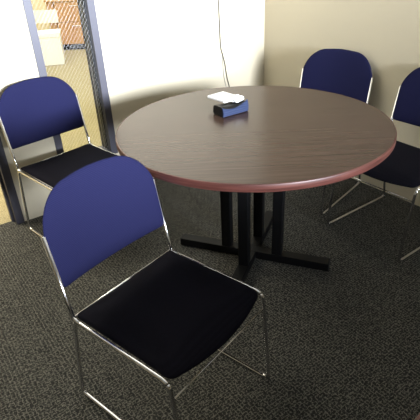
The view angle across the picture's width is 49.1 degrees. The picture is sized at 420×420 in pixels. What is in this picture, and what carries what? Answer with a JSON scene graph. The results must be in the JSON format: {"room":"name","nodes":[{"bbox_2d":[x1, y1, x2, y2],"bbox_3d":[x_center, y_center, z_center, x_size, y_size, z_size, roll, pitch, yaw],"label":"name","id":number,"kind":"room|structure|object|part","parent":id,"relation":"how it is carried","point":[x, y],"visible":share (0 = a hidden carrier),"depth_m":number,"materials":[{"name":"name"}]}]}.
{"room":"small meeting room","nodes":[
{"label":"small meeting room","id":0,"kind":"room"},
{"bbox_2d":[31,0,50,29],"bbox_3d":[-3.847,-3.941,7.295,8.100,2.700,0.100,-22,35,-29],"label":"wall","id":1,"kind":"structure","parent":0,"point":[38,2],"depth_m":8.15,"materials":[{"name":"beige paint"}]},
{"bbox_2d":[0,0,264,220],"bbox_3d":[-1.562,-0.991,2.042,4.719,2.700,0.120,-22,35,-29],"label":"wall","id":2,"kind":"structure","parent":0,"point":[153,51],"depth_m":2.94,"materials":[{"name":"beige paint"}]},
{"bbox_2d":[0,137,24,223],"bbox_3d":[-1.640,-0.717,2.125,0.995,2.150,0.136,-22,35,-29],"label":"door","id":3,"kind":"structure","parent":2,"relation":"in","point":[9,192],"depth_m":2.75,"materials":[{"name":"grey metal"}]},
{"bbox_2d":[22,0,117,154],"bbox_3d":[-0.852,-1.155,2.538,0.392,1.880,0.140,-22,35,-29],"label":"window","id":4,"kind":"structure","parent":2,"relation":"in","point":[87,10],"depth_m":2.75,"materials":[{"name":"grey metal"}]},
{"bbox_2d":[218,0,229,86],"bbox_3d":[0.089,-1.553,3.006,0.107,2.546,0.006,-22,35,-29],"label":"cable","id":5,"kind":"object","parent":2,"relation":"attached to","point":[218,0],"visible":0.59,"depth_m":3.25,"materials":[{"name":"black rubber"}]},
{"bbox_2d":[0,49,419,419],"bbox_3d":[-0.468,-0.555,3.979,8.300,0.100,12.800,-22,35,-29],"label":"floor","id":6,"kind":"structure","parent":0,"point":[344,339],"depth_m":2.03,"materials":[{"name":"carpet"}]},
{"bbox_2d":[37,29,64,65],"bbox_3d":[-2.381,-2.372,6.723,0.450,0.440,0.370,-9,31,-11],"label":"storage box","id":7,"kind":"object","parent":6,"relation":"on","point":[58,60],"visible":0.56,"depth_m":6.59,"materials":[{"name":"white"}]},
{"bbox_3d":[-2.389,-2.536,6.627,0.450,0.059,0.370,-9,31,-11],"label":"lid","id":8,"kind":"part","parent":7,"relation":"part of","materials":[{"name":"white"}]},
{"bbox_2d":[0,76,118,236],"bbox_3d":[-0.767,-0.262,2.563,0.574,0.848,0.482,24,39,38],"label":"chair","id":9,"kind":"object","parent":6,"relation":"on","point":[32,110],"visible":0.76,"depth_m":2.56,"materials":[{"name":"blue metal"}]},
{"bbox_3d":[-1.074,-0.350,2.469,0.092,0.310,0.014,24,39,38],"label":"post","id":10,"kind":"part","parent":9,"relation":"part of","materials":[{"name":"silver metal"}]},
{"bbox_3d":[-1.070,-0.053,2.655,0.087,0.396,0.015,24,39,38],"label":"leg","id":11,"kind":"part","parent":9,"relation":"part of","materials":[{"name":"silver metal"}]},
{"bbox_3d":[-0.902,-0.146,2.407,0.418,0.022,0.015,24,39,38],"label":"seat rail","id":12,"kind":"part","parent":9,"relation":"part of","materials":[{"name":"silver metal"}]},
{"bbox_3d":[-0.954,-0.563,2.579,0.091,0.329,0.473,24,39,38],"label":"backrest","id":13,"kind":"part","parent":9,"relation":"part of","materials":[{"name":"blue fabric"}]},
{"bbox_3d":[-0.733,-0.237,2.541,0.452,0.035,0.453,24,39,38],"label":"seat","id":14,"kind":"part","parent":9,"relation":"part of","materials":[{"name":"black fabric"}]},
{"bbox_3d":[-0.753,-0.533,2.755,0.092,0.310,0.014,24,39,38],"label":"post","id":15,"kind":"part","parent":9,"relation":"part of","materials":[{"name":"silver metal"}]},
{"bbox_2d":[44,0,84,49],"bbox_3d":[-1.958,-3.115,7.636,1.290,0.765,0.561,-1,30,3],"label":"base cabinet","id":16,"kind":"object","parent":6,"relation":"on","point":[77,43],"visible":0.38,"depth_m":7.43,"materials":[{"name":"brown wood"}]},
{"bbox_2d":[33,9,58,22],"bbox_3d":[-2.642,-3.102,7.376,0.400,0.195,0.006,-1,30,3],"label":"paper sheet","id":17,"kind":"object","parent":16,"relation":"attached to","point":[51,15],"visible":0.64,"depth_m":7.37,"materials":[{"name":"white paper"}]},
{"bbox_3d":[-2.159,-3.161,7.339,0.620,0.288,0.019,-1,30,3],"label":"drawer","id":18,"kind":"part","parent":16,"relation":"part of","materials":[{"name":"brown wood"}]},
{"bbox_3d":[-2.146,-2.886,7.499,0.620,0.325,0.019,-1,30,3],"label":"drawer","id":19,"kind":"part","parent":16,"relation":"part of","materials":[{"name":"brown wood"}]},
{"bbox_2d":[41,156,269,419],"bbox_3d":[-0.160,0.300,1.547,0.574,0.848,0.482,20,37,34],"label":"chair","id":20,"kind":"object","parent":6,"relation":"on","point":[175,312],"visible":1,"depth_m":1.51,"materials":[{"name":"blue fabric"}]},
{"bbox_3d":[-0.462,0.224,1.432,0.092,0.310,0.014,20,37,34],"label":"post","id":21,"kind":"part","parent":20,"relation":"part of","materials":[{"name":"silver metal"}]},
{"bbox_3d":[-0.459,0.522,1.617,0.087,0.396,0.015,20,37,34],"label":"leg","id":22,"kind":"part","parent":20,"relation":"part of","materials":[{"name":"silver metal"}]},
{"bbox_3d":[-0.359,0.007,1.551,0.091,0.329,0.473,20,37,34],"label":"backrest","id":23,"kind":"part","parent":20,"relation":"part of","materials":[{"name":"blue fabric"}]},
{"bbox_3d":[-0.278,0.421,1.382,0.418,0.022,0.015,20,37,34],"label":"seat rail","id":24,"kind":"part","parent":20,"relation":"part of","materials":[{"name":"silver metal"}]},
{"bbox_3d":[-0.171,0.029,1.740,0.092,0.310,0.014,20,37,34],"label":"post","id":25,"kind":"part","parent":20,"relation":"part of","materials":[{"name":"silver metal"}]},
{"bbox_3d":[-0.123,0.323,1.528,0.452,0.035,0.453,20,37,34],"label":"seat","id":26,"kind":"part","parent":20,"relation":"part of","materials":[{"name":"black fabric"}]},
{"bbox_3d":[-0.093,0.656,1.356,0.054,0.396,0.015,20,37,34],"label":"leg","id":27,"kind":"part","parent":20,"relation":"part of","materials":[{"name":"silver metal"}]},
{"bbox_3d":[0.013,0.226,1.691,0.418,0.022,0.015,20,37,34],"label":"seat rail","id":28,"kind":"part","parent":20,"relation":"part of","materials":[{"name":"silver metal"}]},
{"bbox_3d":[0.198,0.461,1.665,0.054,0.396,0.015,20,37,34],"label":"leg","id":29,"kind":"part","parent":20,"relation":"part of","materials":[{"name":"silver metal"}]},
{"bbox_2d":[115,86,396,281],"bbox_3d":[0.207,-0.076,2.266,1.228,0.740,1.228,9,32,19],"label":"round table","id":30,"kind":"object","parent":6,"relation":"on","point":[287,138],"visible":0.93,"depth_m":1.99,"materials":[{"name":"brown wood"}]},
{"bbox_2d":[213,100,248,117],"bbox_3d":[0.099,-0.494,2.199,0.149,0.059,0.088,-21,35,-29],"label":"tissue box","id":31,"kind":"object","parent":30,"relation":"on","point":[231,108],"visible":0.96,"depth_m":2.18,"materials":[{"name":"blue cardboard"}]},
{"bbox_2d":[207,91,243,102],"bbox_3d":[0.082,-0.553,2.240,0.112,0.026,0.169,-25,37,-33],"label":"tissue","id":32,"kind":"object","parent":31,"relation":"on","point":[223,97],"visible":1,"depth_m":2.22,"materials":[{"name":"white paper"}]},
{"bbox_2d":[299,49,373,214],"bbox_3d":[0.650,-0.510,2.864,0.482,0.848,0.574,21,38,35],"label":"chair","id":33,"kind":"object","parent":6,"relation":"on","point":[344,72],"visible":0.39,"depth_m":2.86,"materials":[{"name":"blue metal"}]},
{"bbox_3d":[0.671,-0.150,2.670,0.015,0.396,0.054,21,38,35],"label":"leg","id":34,"kind":"part","parent":33,"relation":"part of","materials":[{"name":"silver metal"}]},
{"bbox_3d":[0.794,-0.833,2.890,0.473,0.329,0.091,21,38,35],"label":"backrest","id":35,"kind":"part","parent":33,"relation":"part of","materials":[{"name":"blue fabric"}]},
{"bbox_3d":[0.947,-0.638,2.787,0.014,0.310,0.092,21,38,35],"label":"post","id":36,"kind":"part","parent":33,"relation":"part of","materials":[{"name":"silver metal"}]},
{"bbox_2d":[327,67,419,261],"bbox_3d":[1.027,-0.278,2.433,0.574,0.848,0.482,-22,35,-29],"label":"chair","id":37,"kind":"object","parent":6,"relation":"on","point":[401,167],"visible":0.7,"depth_m":2.46,"materials":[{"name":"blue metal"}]},
{"bbox_3d":[0.689,-0.097,2.579,0.054,0.396,0.015,-22,35,-29],"label":"leg","id":38,"kind":"part","parent":37,"relation":"part of","materials":[{"name":"silver metal"}]},
{"bbox_3d":[1.067,-0.252,2.809,0.087,0.396,0.015,-22,35,-29],"label":"leg","id":39,"kind":"part","parent":37,"relation":"part of","materials":[{"name":"silver metal"}]},
{"bbox_3d":[0.990,-0.252,2.416,0.452,0.035,0.453,-22,35,-29],"label":"seat","id":40,"kind":"part","parent":37,"relation":"part of","materials":[{"name":"black fabric"}]},
{"bbox_3d":[1.040,-0.549,2.625,0.092,0.310,0.014,-22,35,-29],"label":"post","id":41,"kind":"part","parent":37,"relation":"part of","materials":[{"name":"silver metal"}]},
{"bbox_3d":[1.210,-0.581,2.421,0.091,0.329,0.473,-22,35,-29],"label":"backrest","id":42,"kind":"part","parent":37,"relation":"part of","materials":[{"name":"blue fabric"}]},
{"bbox_3d":[0.965,0.082,2.247,0.054,0.396,0.015,-22,35,-29],"label":"leg","id":43,"kind":"part","parent":37,"relation":"part of","materials":[{"name":"silver metal"}]},
{"bbox_2d":[264,0,419,205],"bbox_3d":[2.059,-0.689,1.209,0.120,2.700,5.792,-22,35,-29],"label":"wall","id":44,"kind":"structure","parent":0,"point":[386,32],"depth_m":2.81,"materials":[{"name":"beige paint"}]}
]}

